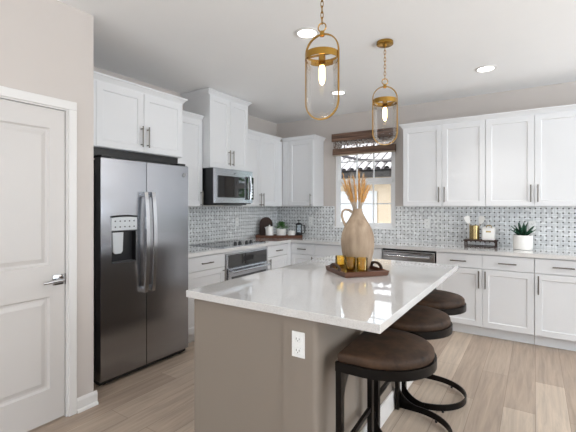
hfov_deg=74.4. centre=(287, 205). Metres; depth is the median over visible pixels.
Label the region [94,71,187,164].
upper cabinet
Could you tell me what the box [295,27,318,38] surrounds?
recessed light
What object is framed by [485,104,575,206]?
upper cabinet
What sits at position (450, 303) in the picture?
bar stool
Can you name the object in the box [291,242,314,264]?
base cabinet
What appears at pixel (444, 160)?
upper cabinet
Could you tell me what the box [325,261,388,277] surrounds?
serving tray
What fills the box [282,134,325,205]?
upper cabinet
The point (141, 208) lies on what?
refrigerator
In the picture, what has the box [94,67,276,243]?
wall
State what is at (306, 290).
island countertop
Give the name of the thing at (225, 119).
upper cabinet
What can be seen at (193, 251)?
countertop
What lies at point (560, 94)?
wall
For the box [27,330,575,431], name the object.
floor
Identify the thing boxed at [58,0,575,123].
ceiling
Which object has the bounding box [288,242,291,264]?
base cabinet
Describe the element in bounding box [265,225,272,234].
creamer
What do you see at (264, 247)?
base cabinet
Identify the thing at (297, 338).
receptacle
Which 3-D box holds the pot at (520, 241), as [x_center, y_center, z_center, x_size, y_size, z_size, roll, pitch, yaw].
[2.508,0.393,4.053,0.182,0.154,0.182,0,0,33]
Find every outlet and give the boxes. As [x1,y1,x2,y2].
[235,218,238,225]
[292,330,304,358]
[308,217,311,224]
[424,219,429,227]
[529,221,535,231]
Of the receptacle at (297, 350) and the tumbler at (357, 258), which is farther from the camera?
the tumbler at (357, 258)
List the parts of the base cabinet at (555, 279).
drawer, handle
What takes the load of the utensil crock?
on the rack
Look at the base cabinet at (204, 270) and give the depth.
3.86 m
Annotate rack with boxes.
[463,238,498,247]
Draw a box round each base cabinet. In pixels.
[188,253,225,342]
[224,246,265,254]
[266,243,287,269]
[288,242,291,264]
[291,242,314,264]
[315,244,382,258]
[436,252,533,343]
[535,258,575,350]
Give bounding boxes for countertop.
[186,255,457,333]
[188,236,575,259]
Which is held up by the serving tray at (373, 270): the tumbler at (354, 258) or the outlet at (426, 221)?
the tumbler at (354, 258)
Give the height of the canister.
0.172 m
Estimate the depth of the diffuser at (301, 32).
2.88 m
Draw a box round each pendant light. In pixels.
[305,0,339,119]
[372,38,397,144]
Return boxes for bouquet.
[341,172,371,208]
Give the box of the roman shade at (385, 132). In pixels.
[332,127,396,156]
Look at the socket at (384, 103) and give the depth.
3.04 m
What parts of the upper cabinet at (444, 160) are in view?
door, crown molding, door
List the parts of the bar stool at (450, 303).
leg, seat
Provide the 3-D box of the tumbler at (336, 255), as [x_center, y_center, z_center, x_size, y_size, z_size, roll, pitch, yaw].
[0.365,0.404,2.631,0.074,0.108,0.074,0,0,33]
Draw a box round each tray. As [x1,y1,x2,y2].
[254,234,302,237]
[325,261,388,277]
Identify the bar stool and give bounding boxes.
[335,328,436,431]
[374,305,452,431]
[401,289,466,412]
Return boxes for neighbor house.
[341,141,390,222]
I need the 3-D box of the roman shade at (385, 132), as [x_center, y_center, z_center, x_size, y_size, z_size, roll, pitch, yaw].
[1.044,-0.868,5.273,0.934,0.320,0.097,0,0,33]
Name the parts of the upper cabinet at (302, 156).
door, crown molding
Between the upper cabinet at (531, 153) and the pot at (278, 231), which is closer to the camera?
the upper cabinet at (531, 153)
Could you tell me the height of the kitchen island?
0.873 m
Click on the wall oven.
(240, 264)
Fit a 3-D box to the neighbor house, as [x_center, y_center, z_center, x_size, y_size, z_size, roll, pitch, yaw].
[1.873,-0.628,12.029,9.240,4.325,4.800,0,0,33]
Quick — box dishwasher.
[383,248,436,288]
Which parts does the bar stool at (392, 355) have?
leg, leg, seat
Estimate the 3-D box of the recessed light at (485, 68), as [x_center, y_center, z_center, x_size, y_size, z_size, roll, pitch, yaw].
[1.899,-1.310,3.645,0.188,0.009,0.188,0,0,33]
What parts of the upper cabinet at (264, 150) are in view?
door, crown molding, door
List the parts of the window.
meeting rail, sash, sash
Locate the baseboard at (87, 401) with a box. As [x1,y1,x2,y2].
[77,390,97,412]
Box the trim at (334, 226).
[334,226,394,229]
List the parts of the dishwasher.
handle, door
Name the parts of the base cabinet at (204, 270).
drawer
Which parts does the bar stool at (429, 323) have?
leg, leg, seat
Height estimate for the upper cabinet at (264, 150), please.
1.016 m
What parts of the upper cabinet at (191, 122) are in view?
crown molding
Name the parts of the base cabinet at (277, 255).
drawer, door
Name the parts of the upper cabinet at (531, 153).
door, crown molding, handle, door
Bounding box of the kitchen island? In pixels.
[194,299,412,431]
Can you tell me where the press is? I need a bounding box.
[296,220,304,234]
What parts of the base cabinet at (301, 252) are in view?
drawer, door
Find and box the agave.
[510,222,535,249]
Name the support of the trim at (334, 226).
attached to the wall at (560, 94)
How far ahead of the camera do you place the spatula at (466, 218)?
4.37 m
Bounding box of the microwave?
[202,168,253,204]
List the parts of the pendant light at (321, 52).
chain, bulb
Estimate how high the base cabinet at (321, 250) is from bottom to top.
0.873 m
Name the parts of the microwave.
handle, control panel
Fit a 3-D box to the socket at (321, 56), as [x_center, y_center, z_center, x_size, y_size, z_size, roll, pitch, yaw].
[0.187,-0.798,2.081,0.038,0.064,0.038,0,0,33]
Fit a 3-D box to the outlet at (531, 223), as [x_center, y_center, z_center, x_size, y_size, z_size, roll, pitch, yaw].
[2.718,0.234,4.225,0.068,0.116,0.010,0,0,33]
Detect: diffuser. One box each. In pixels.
[298,29,315,36]
[478,67,493,70]
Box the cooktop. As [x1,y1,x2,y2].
[191,240,263,247]
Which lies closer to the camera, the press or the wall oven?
the wall oven
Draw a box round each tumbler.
[335,255,345,271]
[345,257,355,272]
[356,257,367,271]
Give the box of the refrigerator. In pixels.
[94,154,187,385]
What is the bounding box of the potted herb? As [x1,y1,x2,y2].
[275,221,288,234]
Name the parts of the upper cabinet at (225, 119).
crown molding, door, door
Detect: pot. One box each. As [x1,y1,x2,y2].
[276,229,285,234]
[513,234,532,249]
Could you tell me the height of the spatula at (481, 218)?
0.259 m
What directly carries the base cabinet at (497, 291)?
on the floor
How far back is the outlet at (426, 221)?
4.84 m
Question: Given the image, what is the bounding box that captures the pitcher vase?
[341,208,373,270]
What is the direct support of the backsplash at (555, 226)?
attached to the wall at (560, 94)
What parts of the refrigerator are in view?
freezer door, dispenser panel, handle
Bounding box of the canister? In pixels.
[482,225,495,240]
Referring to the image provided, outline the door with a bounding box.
[0,86,76,431]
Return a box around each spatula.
[464,216,469,224]
[478,216,484,227]
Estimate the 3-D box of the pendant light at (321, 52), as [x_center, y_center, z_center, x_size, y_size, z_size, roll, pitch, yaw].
[0.187,-0.892,2.081,0.186,0.847,0.186,0,0,-30]
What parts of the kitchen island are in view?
door, baseboard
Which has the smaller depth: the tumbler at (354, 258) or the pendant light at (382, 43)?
the tumbler at (354, 258)
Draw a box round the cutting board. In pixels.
[259,217,272,234]
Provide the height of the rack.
0.082 m
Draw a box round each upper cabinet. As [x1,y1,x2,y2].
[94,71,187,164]
[178,110,203,206]
[181,87,251,170]
[224,129,281,205]
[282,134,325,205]
[399,114,485,205]
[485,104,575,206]
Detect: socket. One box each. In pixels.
[319,54,324,65]
[382,101,386,107]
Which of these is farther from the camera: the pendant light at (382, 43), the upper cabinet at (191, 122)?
the upper cabinet at (191, 122)
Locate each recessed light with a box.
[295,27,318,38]
[330,90,345,94]
[475,65,496,71]
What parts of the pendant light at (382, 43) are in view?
frame, bulb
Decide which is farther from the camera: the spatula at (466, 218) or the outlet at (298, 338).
the spatula at (466, 218)
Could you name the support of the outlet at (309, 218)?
attached to the backsplash at (555, 226)
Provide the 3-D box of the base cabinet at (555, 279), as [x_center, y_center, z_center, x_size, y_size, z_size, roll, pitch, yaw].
[2.756,0.947,3.822,0.456,0.873,0.636,0,0,33]
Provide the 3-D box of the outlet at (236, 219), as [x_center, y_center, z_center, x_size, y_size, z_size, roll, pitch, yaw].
[-0.709,0.229,5.297,0.010,0.116,0.068,0,0,33]
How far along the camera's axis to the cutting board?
5.60 m
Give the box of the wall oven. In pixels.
[224,248,270,280]
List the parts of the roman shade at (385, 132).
sheer panel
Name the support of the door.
attached to the wall at (47, 46)
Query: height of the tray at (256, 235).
0.041 m
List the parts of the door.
handle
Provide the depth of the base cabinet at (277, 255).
4.99 m
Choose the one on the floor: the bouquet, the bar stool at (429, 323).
the bar stool at (429, 323)
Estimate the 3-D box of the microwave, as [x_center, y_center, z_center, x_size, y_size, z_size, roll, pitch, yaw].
[-0.798,-0.214,4.640,0.516,0.420,0.690,0,0,33]
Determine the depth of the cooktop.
4.53 m
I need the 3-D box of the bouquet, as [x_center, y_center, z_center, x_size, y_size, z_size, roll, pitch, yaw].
[0.486,-0.083,2.724,0.228,0.363,0.124,0,0,1]
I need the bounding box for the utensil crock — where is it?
[469,225,479,239]
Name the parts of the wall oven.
control panel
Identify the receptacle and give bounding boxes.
[294,335,300,342]
[294,347,300,353]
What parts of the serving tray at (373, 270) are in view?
handle, handle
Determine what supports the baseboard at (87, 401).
attached to the wall at (47, 46)
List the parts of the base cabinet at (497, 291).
drawer, door, handle, drawer, door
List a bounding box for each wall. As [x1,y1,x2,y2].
[0,0,93,397]
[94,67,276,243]
[277,81,575,329]
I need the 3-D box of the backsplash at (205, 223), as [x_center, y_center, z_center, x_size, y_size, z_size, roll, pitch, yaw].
[-0.863,0.241,5.077,0.008,0.458,2.510,0,0,33]
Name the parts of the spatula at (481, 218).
blade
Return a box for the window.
[336,136,394,227]
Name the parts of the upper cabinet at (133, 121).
door, crown molding, door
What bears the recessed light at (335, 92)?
in the ceiling
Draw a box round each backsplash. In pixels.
[188,206,276,244]
[277,206,575,249]
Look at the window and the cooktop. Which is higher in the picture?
the window
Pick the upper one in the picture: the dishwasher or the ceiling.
the ceiling
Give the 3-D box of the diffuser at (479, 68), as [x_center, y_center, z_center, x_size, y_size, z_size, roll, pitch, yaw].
[1.899,-1.313,3.645,0.143,0.003,0.143,0,0,33]
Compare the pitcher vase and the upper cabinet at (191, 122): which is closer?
the pitcher vase
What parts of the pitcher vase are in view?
handle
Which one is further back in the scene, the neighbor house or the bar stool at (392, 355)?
the neighbor house
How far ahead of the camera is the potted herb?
5.46 m

